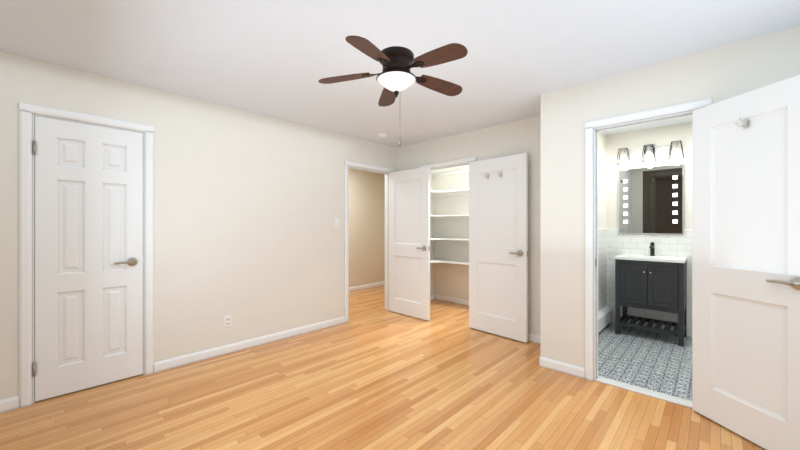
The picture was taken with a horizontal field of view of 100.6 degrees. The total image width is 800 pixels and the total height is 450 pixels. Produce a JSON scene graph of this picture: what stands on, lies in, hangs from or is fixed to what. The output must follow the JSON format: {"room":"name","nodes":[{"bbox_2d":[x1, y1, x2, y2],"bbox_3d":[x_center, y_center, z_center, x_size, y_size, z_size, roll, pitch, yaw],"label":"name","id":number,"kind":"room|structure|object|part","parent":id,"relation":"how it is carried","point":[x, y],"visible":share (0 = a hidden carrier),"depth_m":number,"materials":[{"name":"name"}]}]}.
{"room":"empty bedroom","nodes":[
{"label":"empty bedroom","id":0,"kind":"room"},
{"bbox_2d":[0,51,433,399],"bbox_3d":[-1.271,0.040,3.825,0.110,2.440,5.520,0,0,43],"label":"wall","id":1,"kind":"structure","parent":0,"point":[248,210],"depth_m":3.21,"materials":[{"name":"paint"}]},
{"bbox_2d":[0,395,18,412],"bbox_3d":[-2.833,1.218,2.091,0.013,0.085,0.573,0,0,44],"label":"baseboard","id":2,"kind":"structure","parent":1,"relation":"attached to","point":[9,404],"depth_m":2.26,"materials":[{"name":"white wood"}]},
{"bbox_2d":[19,103,153,407],"bbox_3d":[-2.412,0.203,2.610,0.128,2.113,0.759,0,0,44],"label":"door frame","id":3,"kind":"structure","parent":1,"relation":"attached to","point":[26,111],"depth_m":2.35,"materials":[{"name":"white wood"}]},
{"bbox_2d":[33,116,142,401],"bbox_3d":[-2.394,0.234,2.587,0.146,2.030,0.624,0,0,43],"label":"door","id":4,"kind":"structure","parent":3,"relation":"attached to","point":[88,256],"depth_m":2.55,"materials":[{"name":"white wood"}]},
{"bbox_2d":[224,314,231,326],"bbox_3d":[-1.703,0.940,3.284,0.007,0.116,0.070,0,0,43],"label":"electrical outlet","id":5,"kind":"object","parent":1,"relation":"attached to","point":[227,320],"visible":1,"depth_m":3.28,"materials":[{"name":"white plastic"}]},
{"bbox_2d":[154,316,344,372],"bbox_3d":[-1.417,1.218,3.583,0.013,0.085,2.025,0,0,44],"label":"baseboard","id":6,"kind":"structure","parent":1,"relation":"attached to","point":[170,363],"depth_m":3.36,"materials":[{"name":"white wood"}]},
{"bbox_2d":[335,218,338,226],"bbox_3d":[-0.801,-0.040,4.234,0.008,0.116,0.070,0,0,43],"label":"light switch","id":7,"kind":"object","parent":1,"relation":"attached to","point":[336,222],"visible":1,"depth_m":4.23,"materials":[{"name":"white plastic"}]},
{"bbox_2d":[344,160,393,322],"bbox_3d":[-0.447,0.203,4.684,0.132,2.113,0.906,0,0,44],"label":"door frame","id":8,"kind":"structure","parent":1,"relation":"attached to","point":[347,164],"depth_m":4.40,"materials":[{"name":"white wood"}]},
{"bbox_2d":[389,166,429,320],"bbox_3d":[0.111,0.234,4.645,0.771,2.030,0.146,0,0,45],"label":"entry door","id":9,"kind":"structure","parent":1,"relation":"in","point":[409,242],"depth_m":4.60,"materials":[{"name":"white wood"}]},
{"bbox_2d":[430,215,438,218],"bbox_3d":[0.332,-0.140,5.172,0.360,0.060,0.480,0,0,44],"label":"closet shelf","id":10,"kind":"object","parent":1,"relation":"attached to","point":[431,216],"depth_m":5.49,"materials":[{"name":"white laminate"}]},
{"bbox_2d":[430,190,438,195],"bbox_3d":[0.332,-0.520,5.172,0.360,0.060,0.480,0,0,44],"label":"closet shelf","id":11,"kind":"object","parent":1,"relation":"attached to","point":[432,193],"depth_m":5.46,"materials":[{"name":"white laminate"}]},
{"bbox_2d":[349,168,384,286],"bbox_3d":[-1.522,0.040,5.856,0.110,2.440,3.900,0,0,43],"label":"wall","id":12,"kind":"structure","parent":0,"point":[366,227],"depth_m":6.67,"materials":[{"name":"paint"}]},
{"bbox_2d":[349,281,384,291],"bbox_3d":[-1.477,1.218,5.814,0.013,0.085,3.700,0,0,43],"label":"baseboard","id":13,"kind":"structure","parent":12,"relation":"attached to","point":[365,286],"depth_m":6.65,"materials":[{"name":"white wood"}]},
{"bbox_2d":[0,285,765,449],"bbox_3d":[-0.097,1.310,3.021,6.300,0.100,6.150,0,0,43],"label":"floor","id":14,"kind":"structure","parent":0,"point":[372,374],"depth_m":2.34,"materials":[{"name":"brown wood"}]},
{"bbox_2d":[0,0,799,147],"bbox_3d":[-0.097,-1.230,3.021,6.300,0.100,6.150,0,0,43],"label":"ceiling","id":15,"kind":"structure","parent":0,"point":[278,59],"depth_m":2.17,"materials":[{"name":"paint"}]},
{"bbox_2d":[378,133,387,137],"bbox_3d":[-0.218,-1.161,4.274,0.132,0.039,0.132,0,0,43],"label":"smoke detector","id":16,"kind":"object","parent":15,"relation":"attached to","point":[382,135],"visible":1,"depth_m":4.23,"materials":[{"name":"white plastic"}]},
{"bbox_2d":[318,35,467,145],"bbox_3d":[0.009,-0.862,2.266,1.024,0.637,1.069,0,0,43],"label":"fan","id":17,"kind":"object","parent":15,"relation":"hanging from","point":[395,77],"visible":1,"depth_m":2.21,"materials":[{"name":"brown wood"}]},
{"bbox_2d":[434,172,468,299],"bbox_3d":[1.487,0.040,4.937,2.360,2.440,0.110,0,0,43],"label":"wall","id":18,"kind":"structure","parent":0,"point":[451,280],"depth_m":5.47,"materials":[{"name":"paint"}]},
{"bbox_2d":[430,258,468,264],"bbox_3d":[1.325,0.590,4.767,2.358,0.060,0.359,0,0,44],"label":"closet shelf","id":19,"kind":"object","parent":18,"relation":"attached to","point":[434,260],"depth_m":5.21,"materials":[{"name":"white laminate"}]},
{"bbox_2d":[430,189,468,196],"bbox_3d":[1.325,-0.520,4.767,2.358,0.060,0.359,0,0,44],"label":"closet shelf","id":20,"kind":"object","parent":18,"relation":"attached to","point":[458,192],"depth_m":5.29,"materials":[{"name":"white laminate"}]},
{"bbox_2d":[430,165,468,175],"bbox_3d":[1.325,-0.859,4.766,2.358,0.102,0.359,0,0,44],"label":"closet shelf","id":21,"kind":"object","parent":18,"relation":"attached to","point":[439,171],"depth_m":5.25,"materials":[{"name":"white laminate"}]},
{"bbox_3d":[1.368,-0.849,4.588,2.048,0.083,0.026,0,0,43],"label":"closet shelf","id":22,"kind":"part","parent":21,"relation":"part of","materials":[{"name":"white wood"}]},
{"bbox_2d":[433,237,468,241],"bbox_3d":[1.325,0.230,4.767,2.358,0.060,0.359,0,0,44],"label":"closet shelf","id":23,"kind":"object","parent":18,"relation":"attached to","point":[451,239],"depth_m":5.23,"materials":[{"name":"white laminate"}]},
{"bbox_2d":[435,294,468,305],"bbox_3d":[1.445,1.218,4.893,2.360,0.085,0.013,0,0,44],"label":"baseboard","id":24,"kind":"structure","parent":18,"relation":"attached to","point":[449,299],"depth_m":5.44,"materials":[{"name":"white wood"}]},
{"bbox_2d":[439,214,468,218],"bbox_3d":[1.325,-0.140,4.767,2.358,0.060,0.359,0,0,44],"label":"closet shelf","id":25,"kind":"object","parent":18,"relation":"attached to","point":[463,216],"depth_m":5.32,"materials":[{"name":"white laminate"}]},
{"bbox_2d":[396,115,540,335],"bbox_3d":[0.840,0.040,4.255,2.360,2.440,0.110,0,0,43],"label":"wall","id":26,"kind":"structure","parent":0,"point":[512,138],"depth_m":3.74,"materials":[{"name":"paint"}]},
{"bbox_2d":[420,156,476,170],"bbox_3d":[0.652,0.203,4.421,0.886,2.113,0.127,0,0,44],"label":"door frame","id":27,"kind":"structure","parent":26,"relation":"attached to","point":[465,161],"depth_m":4.34,"materials":[{"name":"white wood"}]},
{"bbox_2d":[469,153,527,342],"bbox_3d":[1.110,0.234,3.831,0.146,2.030,0.751,0,0,-42],"label":"door","id":28,"kind":"structure","parent":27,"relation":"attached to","point":[498,245],"depth_m":3.79,"materials":[{"name":"white wood"}]},
{"bbox_2d":[528,333,540,343],"bbox_3d":[1.296,1.218,3.739,0.987,0.085,0.013,0,0,44],"label":"baseboard","id":29,"kind":"structure","parent":26,"relation":"attached to","point":[534,338],"depth_m":3.58,"materials":[{"name":"white wood"}]},
{"bbox_2d":[541,92,605,358],"bbox_3d":[2.018,0.040,3.703,0.110,2.440,2.070,0,0,43],"label":"wall","id":30,"kind":"structure","parent":0,"point":[546,225],"depth_m":2.96,"materials":[{"name":"paint"}]},
{"bbox_2d":[598,229,606,310],"bbox_3d":[2.059,0.650,3.658,0.012,1.220,1.842,0,0,43],"label":"tile","id":31,"kind":"structure","parent":30,"relation":"attached to","point":[602,268],"depth_m":4.16,"materials":[{"name":"white tile"}]},
{"bbox_2d":[598,323,691,400],"bbox_3d":[2.844,1.310,3.019,2.030,0.100,2.105,0,0,43],"label":"floor","id":32,"kind":"structure","parent":0,"point":[656,361],"depth_m":3.11,"materials":[{"name":"grey tile"}]},
{"bbox_2d":[598,305,611,332],"bbox_3d":[2.209,1.143,3.763,0.068,0.235,1.400,0,0,43],"label":"baseboard heater","id":33,"kind":"object","parent":32,"relation":"on","point":[604,316],"visible":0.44,"depth_m":4.01,"materials":[{"name":"white metal"}]},
{"bbox_2d":[614,242,686,346],"bbox_3d":[2.876,0.727,3.815,0.622,1.067,0.483,0,0,43],"label":"bathroom vanity","id":34,"kind":"object","parent":32,"relation":"on","point":[651,281],"visible":1,"depth_m":3.68,"materials":[{"name":"grey wood"}]},
{"bbox_2d":[606,122,691,228],"bbox_3d":[3.396,0.040,3.746,1.830,2.440,0.110,0,0,43],"label":"wall","id":35,"kind":"structure","parent":0,"point":[656,136],"depth_m":4.05,"materials":[{"name":"paint"}]},
{"bbox_2d":[607,229,691,336],"bbox_3d":[3.354,0.650,3.702,1.830,1.220,0.012,0,0,43],"label":"tile","id":36,"kind":"structure","parent":35,"relation":"attached to","point":[676,245],"depth_m":4.02,"materials":[{"name":"white tile"}]},
{"bbox_2d":[616,140,683,165],"bbox_3d":[2.975,-0.876,3.970,0.644,0.219,0.143,0,0,43],"label":"sconce","id":37,"kind":"object","parent":35,"relation":"attached to","point":[648,149],"visible":1,"depth_m":3.96,"materials":[{"name":"silver metal"}]},
{"bbox_2d":[619,164,683,234],"bbox_3d":[3.015,-0.305,4.012,0.630,0.810,0.026,0,0,43],"label":"bathroom mirror","id":38,"kind":"object","parent":35,"relation":"attached to","point":[651,200],"visible":1,"depth_m":3.98,"materials":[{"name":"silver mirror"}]},
{"bbox_2d":[553,26,799,367],"bbox_3d":[2.047,0.040,2.324,1.830,2.440,0.110,0,0,43],"label":"wall","id":39,"kind":"structure","parent":0,"point":[719,74],"depth_m":2.66,"materials":[{"name":"paint"}]},
{"bbox_2d":[540,356,584,378],"bbox_3d":[1.396,1.218,2.857,0.352,0.085,0.013,0,0,44],"label":"baseboard","id":40,"kind":"structure","parent":39,"relation":"attached to","point":[577,371],"depth_m":2.85,"materials":[{"name":"white wood"}]},
{"bbox_2d":[595,376,691,407],"bbox_3d":[1.842,1.254,2.519,0.621,0.012,0.102,0,0,43],"label":"trim","id":41,"kind":"structure","parent":39,"relation":"attached to","point":[657,395],"depth_m":2.49,"materials":[{"name":"stone"}]},
{"bbox_2d":[585,98,711,380],"bbox_3d":[1.836,0.203,2.513,0.761,2.113,0.127,0,0,44],"label":"door frame","id":42,"kind":"structure","parent":39,"relation":"attached to","point":[592,128],"depth_m":2.70,"materials":[{"name":"white wood"}]},
{"bbox_2d":[692,75,799,449],"bbox_3d":[2.047,0.234,1.958,0.146,2.030,0.626,0,0,-8],"label":"door","id":43,"kind":"structure","parent":39,"relation":"in","point":[746,265],"depth_m":1.94,"materials":[{"name":"white wood"}]}
]}

